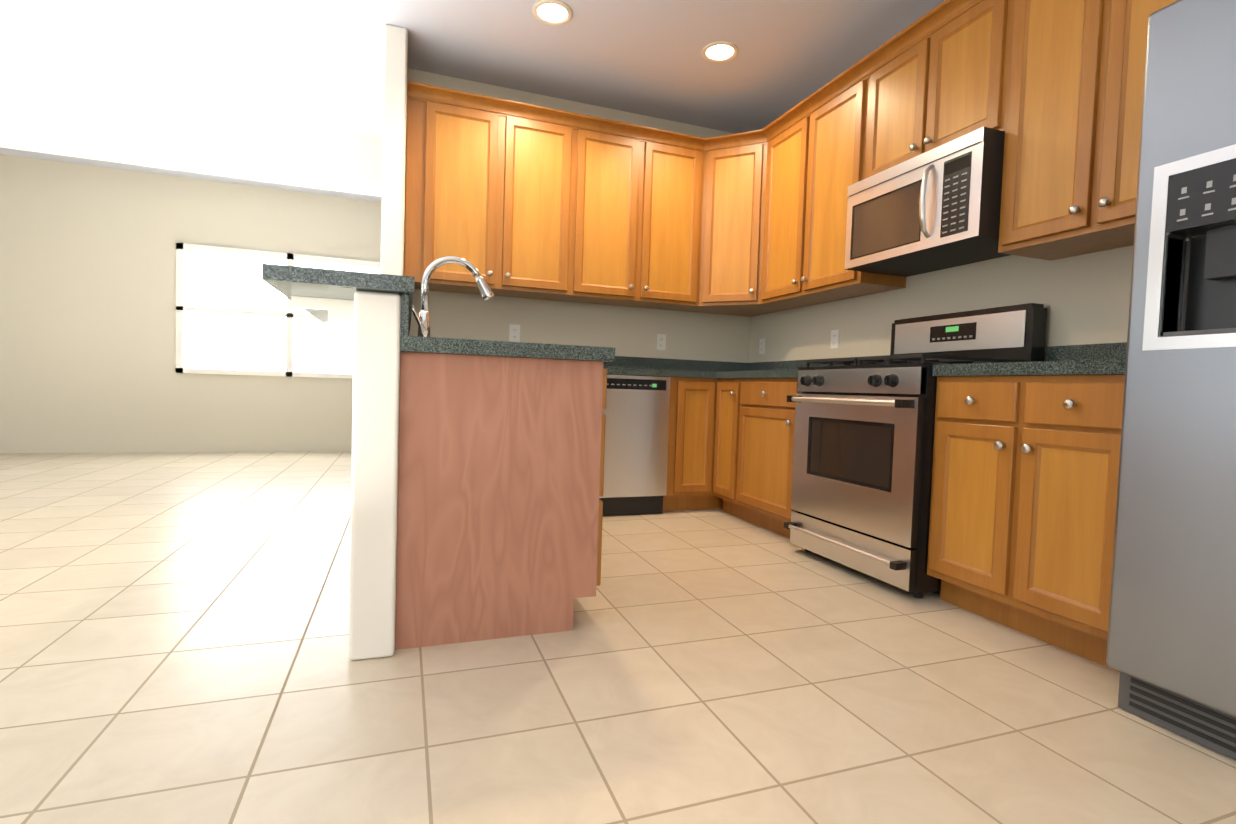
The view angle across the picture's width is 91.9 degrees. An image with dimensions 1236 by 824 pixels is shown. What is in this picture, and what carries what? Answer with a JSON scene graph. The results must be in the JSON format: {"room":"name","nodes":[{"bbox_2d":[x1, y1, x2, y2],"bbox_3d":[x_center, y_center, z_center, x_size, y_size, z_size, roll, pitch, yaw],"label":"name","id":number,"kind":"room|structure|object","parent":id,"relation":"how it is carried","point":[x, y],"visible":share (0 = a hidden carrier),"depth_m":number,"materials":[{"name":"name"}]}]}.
{"room":"kitchen","nodes":[
{"label":"kitchen","id":0,"kind":"room"},
{"bbox_2d":[0,154,381,452],"bbox_3d":[-5.043,-0.975,5.788,5.340,2.740,0.120,1,2,-20],"label":"wall","id":1,"kind":"structure","parent":0,"point":[87,308],"depth_m":5.83,"materials":[{"name":"beige paint"}]},
{"bbox_2d":[176,243,380,378],"bbox_3d":[-3.446,-1.013,6.269,1.990,1.280,0.049,1,2,-20],"label":"living room window","id":2,"kind":"structure","parent":1,"relation":"in","point":[236,314],"depth_m":6.14,"materials":[{"name":"white glass"}]},
{"bbox_2d":[349,24,407,660],"bbox_3d":[-1.032,-0.719,2.694,0.120,2.752,2.270,1,2,-20],"label":"wall column","id":3,"kind":"structure","parent":0,"point":[375,442],"depth_m":1.67,"materials":[{"name":"white paint"}]},
{"bbox_2d":[262,263,414,353],"bbox_3d":[-1.040,-0.331,2.439,0.365,0.172,1.840,1,2,-20],"label":"countertop","id":4,"kind":"structure","parent":3,"relation":"on","point":[325,297],"depth_m":1.63,"materials":[{"name":"stone"}]},
{"bbox_2d":[0,0,944,201],"bbox_3d":[-1.989,-2.109,1.466,8.120,0.060,10.200,1,2,-20],"label":"ceiling","id":5,"kind":"structure","parent":0,"point":[318,63],"depth_m":3.54,"materials":[{"name":"white paint"}]},
{"bbox_2d":[0,76,382,196],"bbox_3d":[-4.422,-2.081,4.104,5.330,0.360,0.400,1,2,-20],"label":"ceiling beam","id":6,"kind":"structure","parent":5,"relation":"attached to","point":[43,117],"depth_m":4.38,"materials":[{"name":"white paint"}]},
{"bbox_2d":[532,0,572,24],"bbox_3d":[-0.343,-2.086,3.122,0.210,0.008,0.210,1,2,-20],"label":"recessed light","id":7,"kind":"object","parent":5,"relation":"in","point":[553,12],"visible":1,"depth_m":3.12,"materials":[{"name":"beige glass"}]},
{"bbox_2d":[701,41,737,62],"bbox_3d":[0.586,-2.068,3.435,0.210,0.008,0.210,1,2,-20],"label":"recessed light","id":8,"kind":"object","parent":5,"relation":"in","point":[720,51],"visible":1,"depth_m":3.43,"materials":[{"name":"beige glass"}]},
{"bbox_2d":[404,68,750,362],"bbox_3d":[-0.184,-0.759,4.267,2.780,2.740,0.120,1,2,-20],"label":"wall","id":9,"kind":"structure","parent":0,"point":[625,331],"depth_m":4.17,"materials":[{"name":"beige paint"}]},
{"bbox_2d":[420,92,579,300],"bbox_3d":[-0.762,-1.297,3.795,0.896,1.065,0.322,1,2,-20],"label":"upper cabinet","id":10,"kind":"object","parent":9,"relation":"attached to","point":[507,198],"depth_m":3.65,"materials":[{"name":"brown wood"}]},
{"bbox_2d":[509,324,519,341],"bbox_3d":[-0.696,-0.531,4.025,0.072,0.116,0.009,1,2,-20],"label":"outlet","id":11,"kind":"object","parent":9,"relation":"attached to","point":[514,333],"visible":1,"depth_m":4.02,"materials":[{"name":"white plastic"}]},
{"bbox_2d":[564,124,703,311],"bbox_3d":[0.080,-1.282,4.098,0.894,1.065,0.322,1,2,-20],"label":"upper cabinet","id":12,"kind":"object","parent":9,"relation":"attached to","point":[640,198],"depth_m":3.96,"materials":[{"name":"brown wood"}]},
{"bbox_2d":[656,334,665,349],"bbox_3d":[0.318,-0.512,4.390,0.072,0.116,0.009,1,2,-20],"label":"outlet","id":13,"kind":"object","parent":9,"relation":"attached to","point":[661,342],"visible":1,"depth_m":4.39,"materials":[{"name":"white plastic"}]},
{"bbox_2d":[0,452,1235,823],"bbox_3d":[-2.079,0.687,1.575,8.120,0.060,10.200,1,2,-20],"label":"floor","id":14,"kind":"structure","parent":0,"point":[174,636],"depth_m":1.54,"materials":[{"name":"tile"}]},
{"bbox_2d":[395,352,606,649],"bbox_3d":[-0.418,0.256,2.054,0.633,0.870,0.460,1,2,-20],"label":"base cabinet","id":15,"kind":"object","parent":14,"relation":"on","point":[500,492],"visible":1,"depth_m":1.81,"materials":[{"name":"brown wood"}]},
{"bbox_2d":[420,337,591,360],"bbox_3d":[-0.395,-0.199,2.008,0.450,0.043,0.480,1,2,-20],"label":"countertop","id":16,"kind":"structure","parent":15,"relation":"on","point":[435,345],"depth_m":1.78,"materials":[{"name":"stone"}]},
{"bbox_2d":[412,256,494,336],"bbox_3d":[-0.706,-0.462,2.548,0.356,0.405,0.086,1,2,-20],"label":"gooseneck faucet","id":17,"kind":"object","parent":16,"relation":"on","point":[422,318],"visible":0.83,"depth_m":2.51,"materials":[{"name":"silver metal"}]},
{"bbox_2d":[599,375,670,515],"bbox_3d":[-0.070,0.196,3.933,0.597,0.866,0.616,1,2,-20],"label":"dishwasher","id":18,"kind":"object","parent":14,"relation":"on","point":[636,411],"visible":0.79,"depth_m":3.68,"materials":[{"name":"silver metal"}]},
{"bbox_2d":[663,377,722,510],"bbox_3d":[0.656,0.206,4.218,0.956,0.870,0.627,1,2,-20],"label":"base cabinet","id":19,"kind":"object","parent":14,"relation":"on","point":[691,440],"visible":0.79,"depth_m":3.83,"materials":[{"name":"brown wood"}]},
{"bbox_2d":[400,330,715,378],"bbox_3d":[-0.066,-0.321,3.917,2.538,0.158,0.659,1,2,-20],"label":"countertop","id":20,"kind":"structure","parent":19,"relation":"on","point":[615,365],"depth_m":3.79,"materials":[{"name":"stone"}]},
{"bbox_2d":[784,303,1046,597],"bbox_3d":[1.289,0.124,2.729,0.730,1.192,0.757,1,2,-20],"label":"gas range","id":21,"kind":"object","parent":14,"relation":"on","point":[862,462],"visible":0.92,"depth_m":2.54,"materials":[{"name":"silver metal"}]},
{"bbox_2d":[713,375,1124,671],"bbox_3d":[1.299,0.280,2.868,0.658,0.870,2.388,1,2,-20],"label":"base cabinet","id":22,"kind":"object","parent":14,"relation":"on","point":[1025,473],"depth_m":2.00,"materials":[{"name":"brown wood"}]},
{"bbox_2d":[716,355,887,378],"bbox_3d":[1.083,-0.262,3.513,0.648,0.145,0.882,1,2,-20],"label":"countertop","id":23,"kind":"structure","parent":22,"relation":"on","point":[775,369],"depth_m":3.99,"materials":[{"name":"stone"}]},
{"bbox_2d":[932,342,1126,376],"bbox_3d":[1.614,-0.188,2.055,0.634,0.145,0.692,1,2,-20],"label":"countertop","id":24,"kind":"structure","parent":22,"relation":"on","point":[1100,359],"depth_m":2.05,"materials":[{"name":"stone"}]},
{"bbox_2d":[1106,0,1235,759],"bbox_3d":[1.760,-0.086,1.207,0.873,1.753,0.876,1,2,-20],"label":"refrigerator","id":25,"kind":"object","parent":14,"relation":"on","point":[1171,650],"visible":1,"depth_m":1.39,"materials":[{"name":"grey metal"}]},
{"bbox_2d":[749,245,1132,362],"bbox_3d":[2.269,-0.567,1.371,0.120,2.740,7.000,1,2,-20],"label":"wall","id":26,"kind":"structure","parent":0,"point":[1084,299],"depth_m":2.82,"materials":[{"name":"beige paint"}]},
{"bbox_2d":[700,128,767,307],"bbox_3d":[0.769,-1.293,4.024,0.276,1.094,0.276,1,2,-20],"label":"upper cabinet","id":27,"kind":"object","parent":26,"relation":"attached to","point":[733,163],"depth_m":4.02,"materials":[{"name":"brown wood"}]},
{"bbox_2d":[759,338,765,353],"bbox_3d":[1.080,-0.491,4.475,0.009,0.116,0.072,1,2,-20],"label":"outlet","id":28,"kind":"object","parent":26,"relation":"attached to","point":[762,344],"visible":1,"depth_m":4.47,"materials":[{"name":"white plastic"}]},
{"bbox_2d":[756,72,891,307],"bbox_3d":[1.258,-1.222,3.551,0.322,1.065,0.887,1,2,-20],"label":"upper cabinet","id":29,"kind":"object","parent":26,"relation":"attached to","point":[810,161],"depth_m":3.48,"materials":[{"name":"brown wood"}]},
{"bbox_2d":[830,329,839,348],"bbox_3d":[1.351,-0.453,3.722,0.009,0.116,0.072,1,2,-20],"label":"outlet","id":30,"kind":"object","parent":26,"relation":"attached to","point":[834,344],"visible":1,"depth_m":3.72,"materials":[{"name":"white plastic"}]},
{"bbox_2d":[852,0,1003,289],"bbox_3d":[1.538,-1.183,2.772,0.322,1.065,0.771,1,2,-20],"label":"upper cabinet","id":31,"kind":"object","parent":26,"relation":"attached to","point":[938,88],"depth_m":2.69,"materials":[{"name":"brown wood"}]},
{"bbox_2d":[844,127,1009,276],"bbox_3d":[1.463,-0.919,2.757,0.461,0.420,0.760,1,2,-20],"label":"microwave","id":32,"kind":"object","parent":31,"relation":"attached to","point":[937,208],"visible":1,"depth_m":2.60,"materials":[{"name":"silver metal"}]},
{"bbox_2d":[996,0,1177,260],"bbox_3d":[1.788,-1.147,2.076,0.322,1.065,0.710,1,2,-20],"label":"upper cabinet","id":33,"kind":"object","parent":26,"relation":"attached to","point":[1069,97],"depth_m":2.13,"materials":[{"name":"brown wood"}]}
]}

